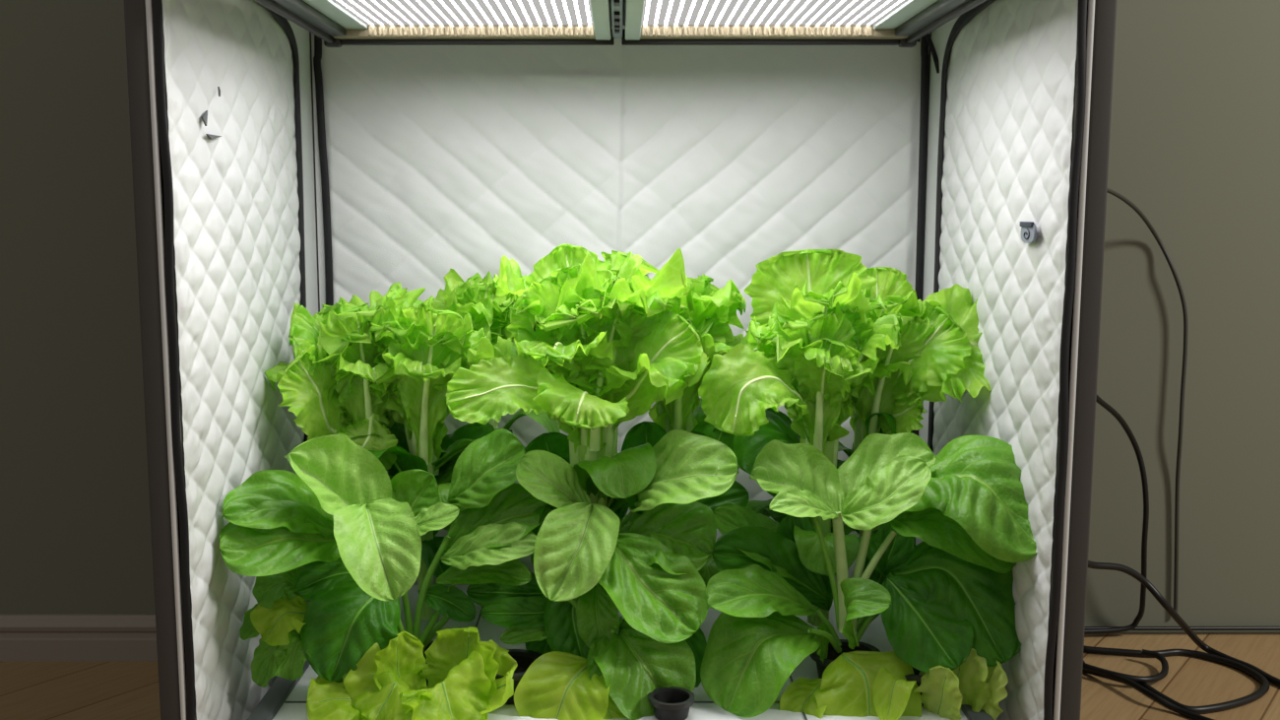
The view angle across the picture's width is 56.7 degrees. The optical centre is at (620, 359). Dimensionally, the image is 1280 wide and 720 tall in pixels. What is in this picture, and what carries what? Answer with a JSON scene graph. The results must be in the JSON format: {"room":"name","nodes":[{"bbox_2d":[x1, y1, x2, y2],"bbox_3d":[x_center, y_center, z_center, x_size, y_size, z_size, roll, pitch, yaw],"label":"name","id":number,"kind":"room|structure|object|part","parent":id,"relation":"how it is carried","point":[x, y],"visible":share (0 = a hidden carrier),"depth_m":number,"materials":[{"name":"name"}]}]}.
{"room":"indoor grow room","nodes":[
{"label":"indoor grow room","id":0,"kind":"room"},
{"bbox_2d":[0,0,155,613],"bbox_3d":[-1.500,-0.836,1.717,3.000,2.600,0.100,0,7,0],"label":"wall","id":1,"kind":"structure","parent":0,"point":[76,535],"depth_m":1.77,"materials":[{"name":"paint"}]},
{"bbox_2d":[0,613,157,661],"bbox_3d":[-1.510,0.426,1.821,2.980,0.070,0.016,0,7,0],"label":"baseboard","id":2,"kind":"structure","parent":1,"relation":"attached to","point":[24,637],"depth_m":1.82,"materials":[{"name":"wood"}]},
{"bbox_2d":[0,633,1279,719],"bbox_3d":[0.000,0.633,0.686,6.000,0.050,3.200,0,7,0],"label":"floor","id":3,"kind":"structure","parent":0,"point":[29,690],"depth_m":1.73,"materials":[{"name":"brown wood"}]},
{"bbox_2d":[123,0,1117,719],"bbox_3d":[0.000,-0.062,1.384,0.900,1.150,0.553,0,7,0],"label":"tent","id":4,"kind":"object","parent":3,"relation":"on","point":[275,167],"visible":0.5,"depth_m":1.41,"materials":[{"name":"white fabric"}]},
{"bbox_3d":[-0.440,-0.024,1.129,0.020,1.140,0.036,0,7,0],"label":"post","id":5,"kind":"part","parent":4,"relation":"part of","materials":[{"name":"black metal"}]},
{"bbox_3d":[-0.413,0.029,1.381,0.008,0.930,0.519,0,7,0],"label":"panel","id":6,"kind":"part","parent":4,"relation":"part of","materials":[{"name":"white fabric"}]},
{"bbox_2d":[254,0,623,47],"bbox_3d":[-0.175,-0.467,1.217,0.354,0.236,0.384,0,7,0],"label":"light","id":7,"kind":"object","parent":4,"relation":"attached to","point":[339,23],"visible":1,"depth_m":1.34,"materials":[{"name":"metal"}]},
{"bbox_3d":[-0.332,-0.365,1.226,0.020,0.013,0.375,0,7,0],"label":"rail","id":8,"kind":"part","parent":7,"relation":"part of","materials":[{"name":"metal"}]},
{"bbox_2d":[333,0,593,25],"bbox_3d":[-0.163,-0.370,1.220,0.266,0.001,0.341,0,7,0],"label":"diffuser","id":9,"kind":"object","parent":7,"relation":"attached to","point":[352,12],"depth_m":1.30,"materials":[{"name":"white plastic"}]},
{"bbox_2d":[247,584,993,719],"bbox_3d":[0.000,0.417,1.428,0.758,0.164,0.487,0,7,0],"label":"tray","id":10,"kind":"object","parent":4,"relation":"in","point":[286,699],"visible":0.02,"depth_m":1.26,"materials":[{"name":"white plastic"}]},
{"bbox_2d":[239,567,311,687],"bbox_3d":[-0.358,0.292,1.255,0.095,0.138,0.070,0,7,0],"label":"lettuce","id":11,"kind":"object","parent":10,"relation":"on","point":[279,610],"visible":0.8,"depth_m":1.25,"materials":[{"name":"green plant"}]},
{"bbox_2d":[264,281,456,577],"bbox_3d":[-0.301,0.110,1.427,0.237,0.398,0.202,0,7,0],"label":"lettuce","id":12,"kind":"object","parent":10,"relation":"on","point":[333,348],"visible":0.59,"depth_m":1.36,"materials":[{"name":"green plant"}]},
{"bbox_2d":[306,626,517,719],"bbox_3d":[-0.211,0.363,1.227,0.210,0.157,0.119,1,7,9],"label":"lettuce","id":13,"kind":"object","parent":10,"relation":"on","point":[461,669],"visible":0.98,"depth_m":1.22,"materials":[{"name":"green plant"}]},
{"bbox_2d":[351,287,495,619],"bbox_3d":[-0.228,0.113,1.406,0.226,0.397,0.182,0,7,0],"label":"lettuce","id":14,"kind":"object","parent":10,"relation":"on","point":[425,347],"visible":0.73,"depth_m":1.36,"materials":[{"name":"green plant"}]},
{"bbox_2d":[421,640,433,687],"bbox_3d":[-0.230,0.337,1.304,0.078,0.035,0.078,0,7,0],"label":"pot","id":15,"kind":"object","parent":10,"relation":"on","point":[431,641],"visible":0.05,"depth_m":1.32,"materials":[{"name":"plastic"}]},
{"bbox_2d":[219,428,552,683],"bbox_3d":[-0.239,0.206,1.247,0.345,0.254,0.149,-2,8,-14],"label":"plant","id":16,"kind":"object","parent":15,"relation":"in","point":[352,533],"visible":0.97,"depth_m":1.25,"materials":[{"name":"green plant"}]},
{"bbox_3d":[-0.241,0.279,1.281,0.023,0.091,0.037,0,7,0],"label":"stem","id":17,"kind":"part","parent":16,"relation":"part of","materials":[{"name":"green plant"}]},
{"bbox_3d":[-0.238,0.258,1.294,0.026,0.125,0.008,0,7,0],"label":"stem","id":18,"kind":"part","parent":16,"relation":"part of","materials":[{"name":"green plant"}]},
{"bbox_3d":[-0.210,0.257,1.305,0.049,0.127,0.011,-4,8,-29],"label":"stem","id":19,"kind":"part","parent":16,"relation":"part of","materials":[{"name":"green plant"}]},
{"bbox_3d":[-0.199,0.273,1.302,0.059,0.097,0.011,-2,7,-12],"label":"stem","id":20,"kind":"part","parent":16,"relation":"part of","materials":[{"name":"green plant"}]},
{"bbox_3d":[-0.189,0.288,1.315,0.077,0.074,0.012,-1,7,-9],"label":"stem","id":21,"kind":"part","parent":16,"relation":"part of","materials":[{"name":"green plant"}]},
{"bbox_2d":[431,268,560,535],"bbox_3d":[-0.192,0.088,1.548,0.255,0.411,0.166,0,7,0],"label":"lettuce","id":22,"kind":"object","parent":10,"relation":"on","point":[474,296],"visible":0.17,"depth_m":1.50,"materials":[{"name":"green plant"}]},
{"bbox_2d":[495,648,542,703],"bbox_3d":[-0.116,0.341,1.274,0.078,0.035,0.078,0,7,0],"label":"pot","id":23,"kind":"object","parent":10,"relation":"on","point":[524,658],"visible":0.32,"depth_m":1.29,"materials":[{"name":"plastic"}]},
{"bbox_3d":[-0.116,0.342,1.274,0.068,0.034,0.068,0,7,0],"label":"pot","id":24,"kind":"part","parent":23,"relation":"part of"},
{"bbox_2d":[445,243,709,565],"bbox_3d":[-0.039,0.095,1.347,0.279,0.449,0.249,0,7,4],"label":"lettuce","id":25,"kind":"object","parent":10,"relation":"on","point":[598,343],"visible":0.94,"depth_m":1.28,"materials":[{"name":"green plant"}]},
{"bbox_2d":[466,429,749,719],"bbox_3d":[-0.011,0.231,1.274,0.315,0.300,0.202,0,7,0],"label":"plant","id":26,"kind":"object","parent":10,"relation":"on","point":[596,663],"visible":0.97,"depth_m":1.25,"materials":[{"name":"green plant"}]},
{"bbox_3d":[-0.041,0.285,1.290,0.049,0.076,0.012,-2,8,-15],"label":"stem","id":27,"kind":"part","parent":26,"relation":"part of","materials":[{"name":"green plant"}]},
{"bbox_3d":[-0.006,0.299,1.281,0.018,0.051,0.046,-2,7,-12],"label":"stem","id":28,"kind":"part","parent":26,"relation":"part of","materials":[{"name":"green plant"}]},
{"bbox_2d":[647,686,694,719],"bbox_3d":[0.052,0.355,1.220,0.048,0.021,0.048,0,7,0],"label":"pot","id":29,"kind":"object","parent":10,"relation":"on","point":[672,702],"visible":1,"depth_m":1.21,"materials":[{"name":"black plastic"}]},
{"bbox_3d":[0.052,0.356,1.220,0.042,0.020,0.042,0,7,0],"label":"pot","id":30,"kind":"part","parent":29,"relation":"part of","materials":[{"name":"black plastic"}]},
{"bbox_2d":[619,273,755,586],"bbox_3d":[0.077,0.095,1.459,0.272,0.420,0.187,0,7,0],"label":"lettuce","id":31,"kind":"object","parent":10,"relation":"on","point":[715,308],"visible":0.27,"depth_m":1.41,"materials":[{"name":"green plant"}]},
{"bbox_2d":[698,249,912,626],"bbox_3d":[0.230,0.096,1.363,0.288,0.441,0.221,0,7,0],"label":"lettuce","id":32,"kind":"object","parent":10,"relation":"on","point":[809,306],"visible":0.84,"depth_m":1.33,"materials":[{"name":"green plant"}]},
{"bbox_2d":[809,639,880,678],"bbox_3d":[0.247,0.337,1.304,0.078,0.035,0.078,0,7,0],"label":"pot","id":33,"kind":"object","parent":10,"relation":"on","point":[832,654],"visible":0.29,"depth_m":1.32,"materials":[{"name":"plastic"}]},
{"bbox_3d":[0.247,0.338,1.304,0.068,0.034,0.068,0,7,0],"label":"pot","id":34,"kind":"part","parent":33,"relation":"part of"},
{"bbox_2d":[700,432,1037,719],"bbox_3d":[0.266,0.239,1.273,0.365,0.317,0.188,0,7,0],"label":"plant","id":35,"kind":"object","parent":10,"relation":"on","point":[947,595],"visible":0.96,"depth_m":1.24,"materials":[{"name":"green plant"}]},
{"bbox_3d":[0.221,0.301,1.272,0.051,0.038,0.011,-6,9,-39],"label":"stem","id":36,"kind":"part","parent":35,"relation":"part of","materials":[{"name":"green plant"}]},
{"bbox_3d":[0.223,0.229,1.276,0.039,0.131,0.009,-2,8,-16],"label":"stem","id":37,"kind":"part","parent":35,"relation":"part of","materials":[{"name":"green plant"}]},
{"bbox_3d":[0.227,0.292,1.298,0.032,0.045,0.007,0,7,0],"label":"stem","id":38,"kind":"part","parent":35,"relation":"part of","materials":[{"name":"green plant"}]},
{"bbox_3d":[0.285,0.275,1.296,0.066,0.078,0.007,0,7,0],"label":"stem","id":39,"kind":"part","parent":35,"relation":"part of","materials":[{"name":"green plant"}]},
{"bbox_3d":[0.289,0.255,1.310,0.067,0.090,0.009,-1,7,-10],"label":"stem","id":40,"kind":"part","parent":35,"relation":"part of","materials":[{"name":"green plant"}]},
{"bbox_2d":[799,266,991,535],"bbox_3d":[0.313,0.099,1.437,0.288,0.418,0.182,2,8,18],"label":"lettuce","id":41,"kind":"object","parent":10,"relation":"on","point":[939,333],"visible":0.42,"depth_m":1.38,"materials":[{"name":"green plant"}]},
{"bbox_2d":[904,666,923,705],"bbox_3d":[0.320,0.342,1.269,0.078,0.035,0.078,0,7,0],"label":"pot","id":42,"kind":"object","parent":10,"relation":"on","point":[912,676],"visible":0.19,"depth_m":1.24,"materials":[{"name":"plastic"}]},
{"bbox_2d":[913,647,1008,719],"bbox_3d":[0.349,0.359,1.225,0.094,0.131,0.070,6,9,37],"label":"lettuce","id":43,"kind":"object","parent":10,"relation":"on","point":[943,690],"visible":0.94,"depth_m":1.22,"materials":[{"name":"green plant"}]},
{"bbox_3d":[0.000,-0.013,1.633,0.826,0.950,0.011,0,7,0],"label":"panel","id":44,"kind":"part","parent":4,"relation":"part of","materials":[{"name":"white fabric"}]},
{"bbox_2d":[621,0,986,47],"bbox_3d":[0.177,-0.467,1.217,0.350,0.236,0.384,0,7,0],"label":"light","id":45,"kind":"object","parent":4,"relation":"attached to","point":[901,23],"visible":0.99,"depth_m":1.34,"materials":[{"name":"metal"}]},
{"bbox_2d":[641,0,906,25],"bbox_3d":[0.160,-0.370,1.220,0.272,0.001,0.341,0,7,0],"label":"diffuser","id":46,"kind":"object","parent":45,"relation":"attached to","point":[655,12],"depth_m":1.30,"materials":[{"name":"white plastic"}]},
{"bbox_3d":[0.332,-0.365,1.226,0.020,0.013,0.375,0,7,0],"label":"rail","id":47,"kind":"part","parent":45,"relation":"part of","materials":[{"name":"metal"}]},
{"bbox_3d":[0.413,0.029,1.381,0.008,0.930,0.519,0,7,0],"label":"panel","id":48,"kind":"part","parent":4,"relation":"part of","materials":[{"name":"white fabric"}]},
{"bbox_3d":[0.440,-0.024,1.129,0.020,1.140,0.036,0,7,0],"label":"post","id":49,"kind":"part","parent":4,"relation":"part of","materials":[{"name":"black metal"}]},
{"bbox_2d":[1106,188,1188,612],"bbox_3d":[0.689,0.082,1.755,0.503,0.705,0.082,-4,8,-28],"label":"cable","id":50,"kind":"object","parent":4,"relation":"attached to","point":[1130,204],"visible":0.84,"depth_m":1.86,"materials":[{"name":"grey rubber"}]},
{"bbox_2d":[1084,394,1149,634],"bbox_3d":[0.650,0.234,1.790,0.379,0.446,0.208,0,7,0],"label":"cable","id":51,"kind":"object","parent":3,"relation":"on","point":[1099,400],"visible":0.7,"depth_m":1.85,"materials":[{"name":"black rubber"}]},
{"bbox_2d":[1082,648,1168,682],"bbox_3d":[0.676,0.453,1.771,0.284,0.015,0.114,1,7,6],"label":"cable","id":52,"kind":"object","parent":3,"relation":"on","point":[1163,673],"visible":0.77,"depth_m":1.73,"materials":[{"name":"black rubber"}]},
{"bbox_2d":[1082,668,1214,719],"bbox_3d":[0.714,0.465,1.709,0.420,0.021,0.079,7,10,43],"label":"cable","id":53,"kind":"object","parent":3,"relation":"on","point":[1135,685],"visible":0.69,"depth_m":1.65,"materials":[{"name":"black rubber"}]},
{"bbox_2d":[1083,644,1270,713],"bbox_3d":[0.751,0.457,1.806,0.409,0.010,0.236,7,10,41],"label":"cable","id":54,"kind":"object","parent":3,"relation":"on","point":[1262,679],"visible":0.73,"depth_m":1.76,"materials":[{"name":"black rubber"}]},
{"bbox_2d":[1085,626,1279,630],"bbox_3d":[1.075,0.435,1.925,1.050,0.008,0.007,0,7,0],"label":"baseboard","id":55,"kind":"structure","parent":3,"relation":"on","point":[1136,627],"depth_m":1.92,"materials":[{"name":"grey wood"}]},
{"bbox_2d":[1088,560,1279,686],"bbox_3d":[0.721,0.370,1.760,0.503,0.196,0.167,0,7,0],"label":"cable","id":56,"kind":"object","parent":3,"relation":"on","point":[1091,564],"visible":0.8,"depth_m":1.76,"materials":[{"name":"black rubber"}]},
{"bbox_2d":[1085,0,1279,633],"bbox_3d":[1.500,-0.850,1.823,3.000,2.600,0.100,0,7,0],"label":"wall","id":57,"kind":"structure","parent":0,"point":[1194,136],"depth_m":1.87,"materials":[{"name":"beige paint"}]}
]}

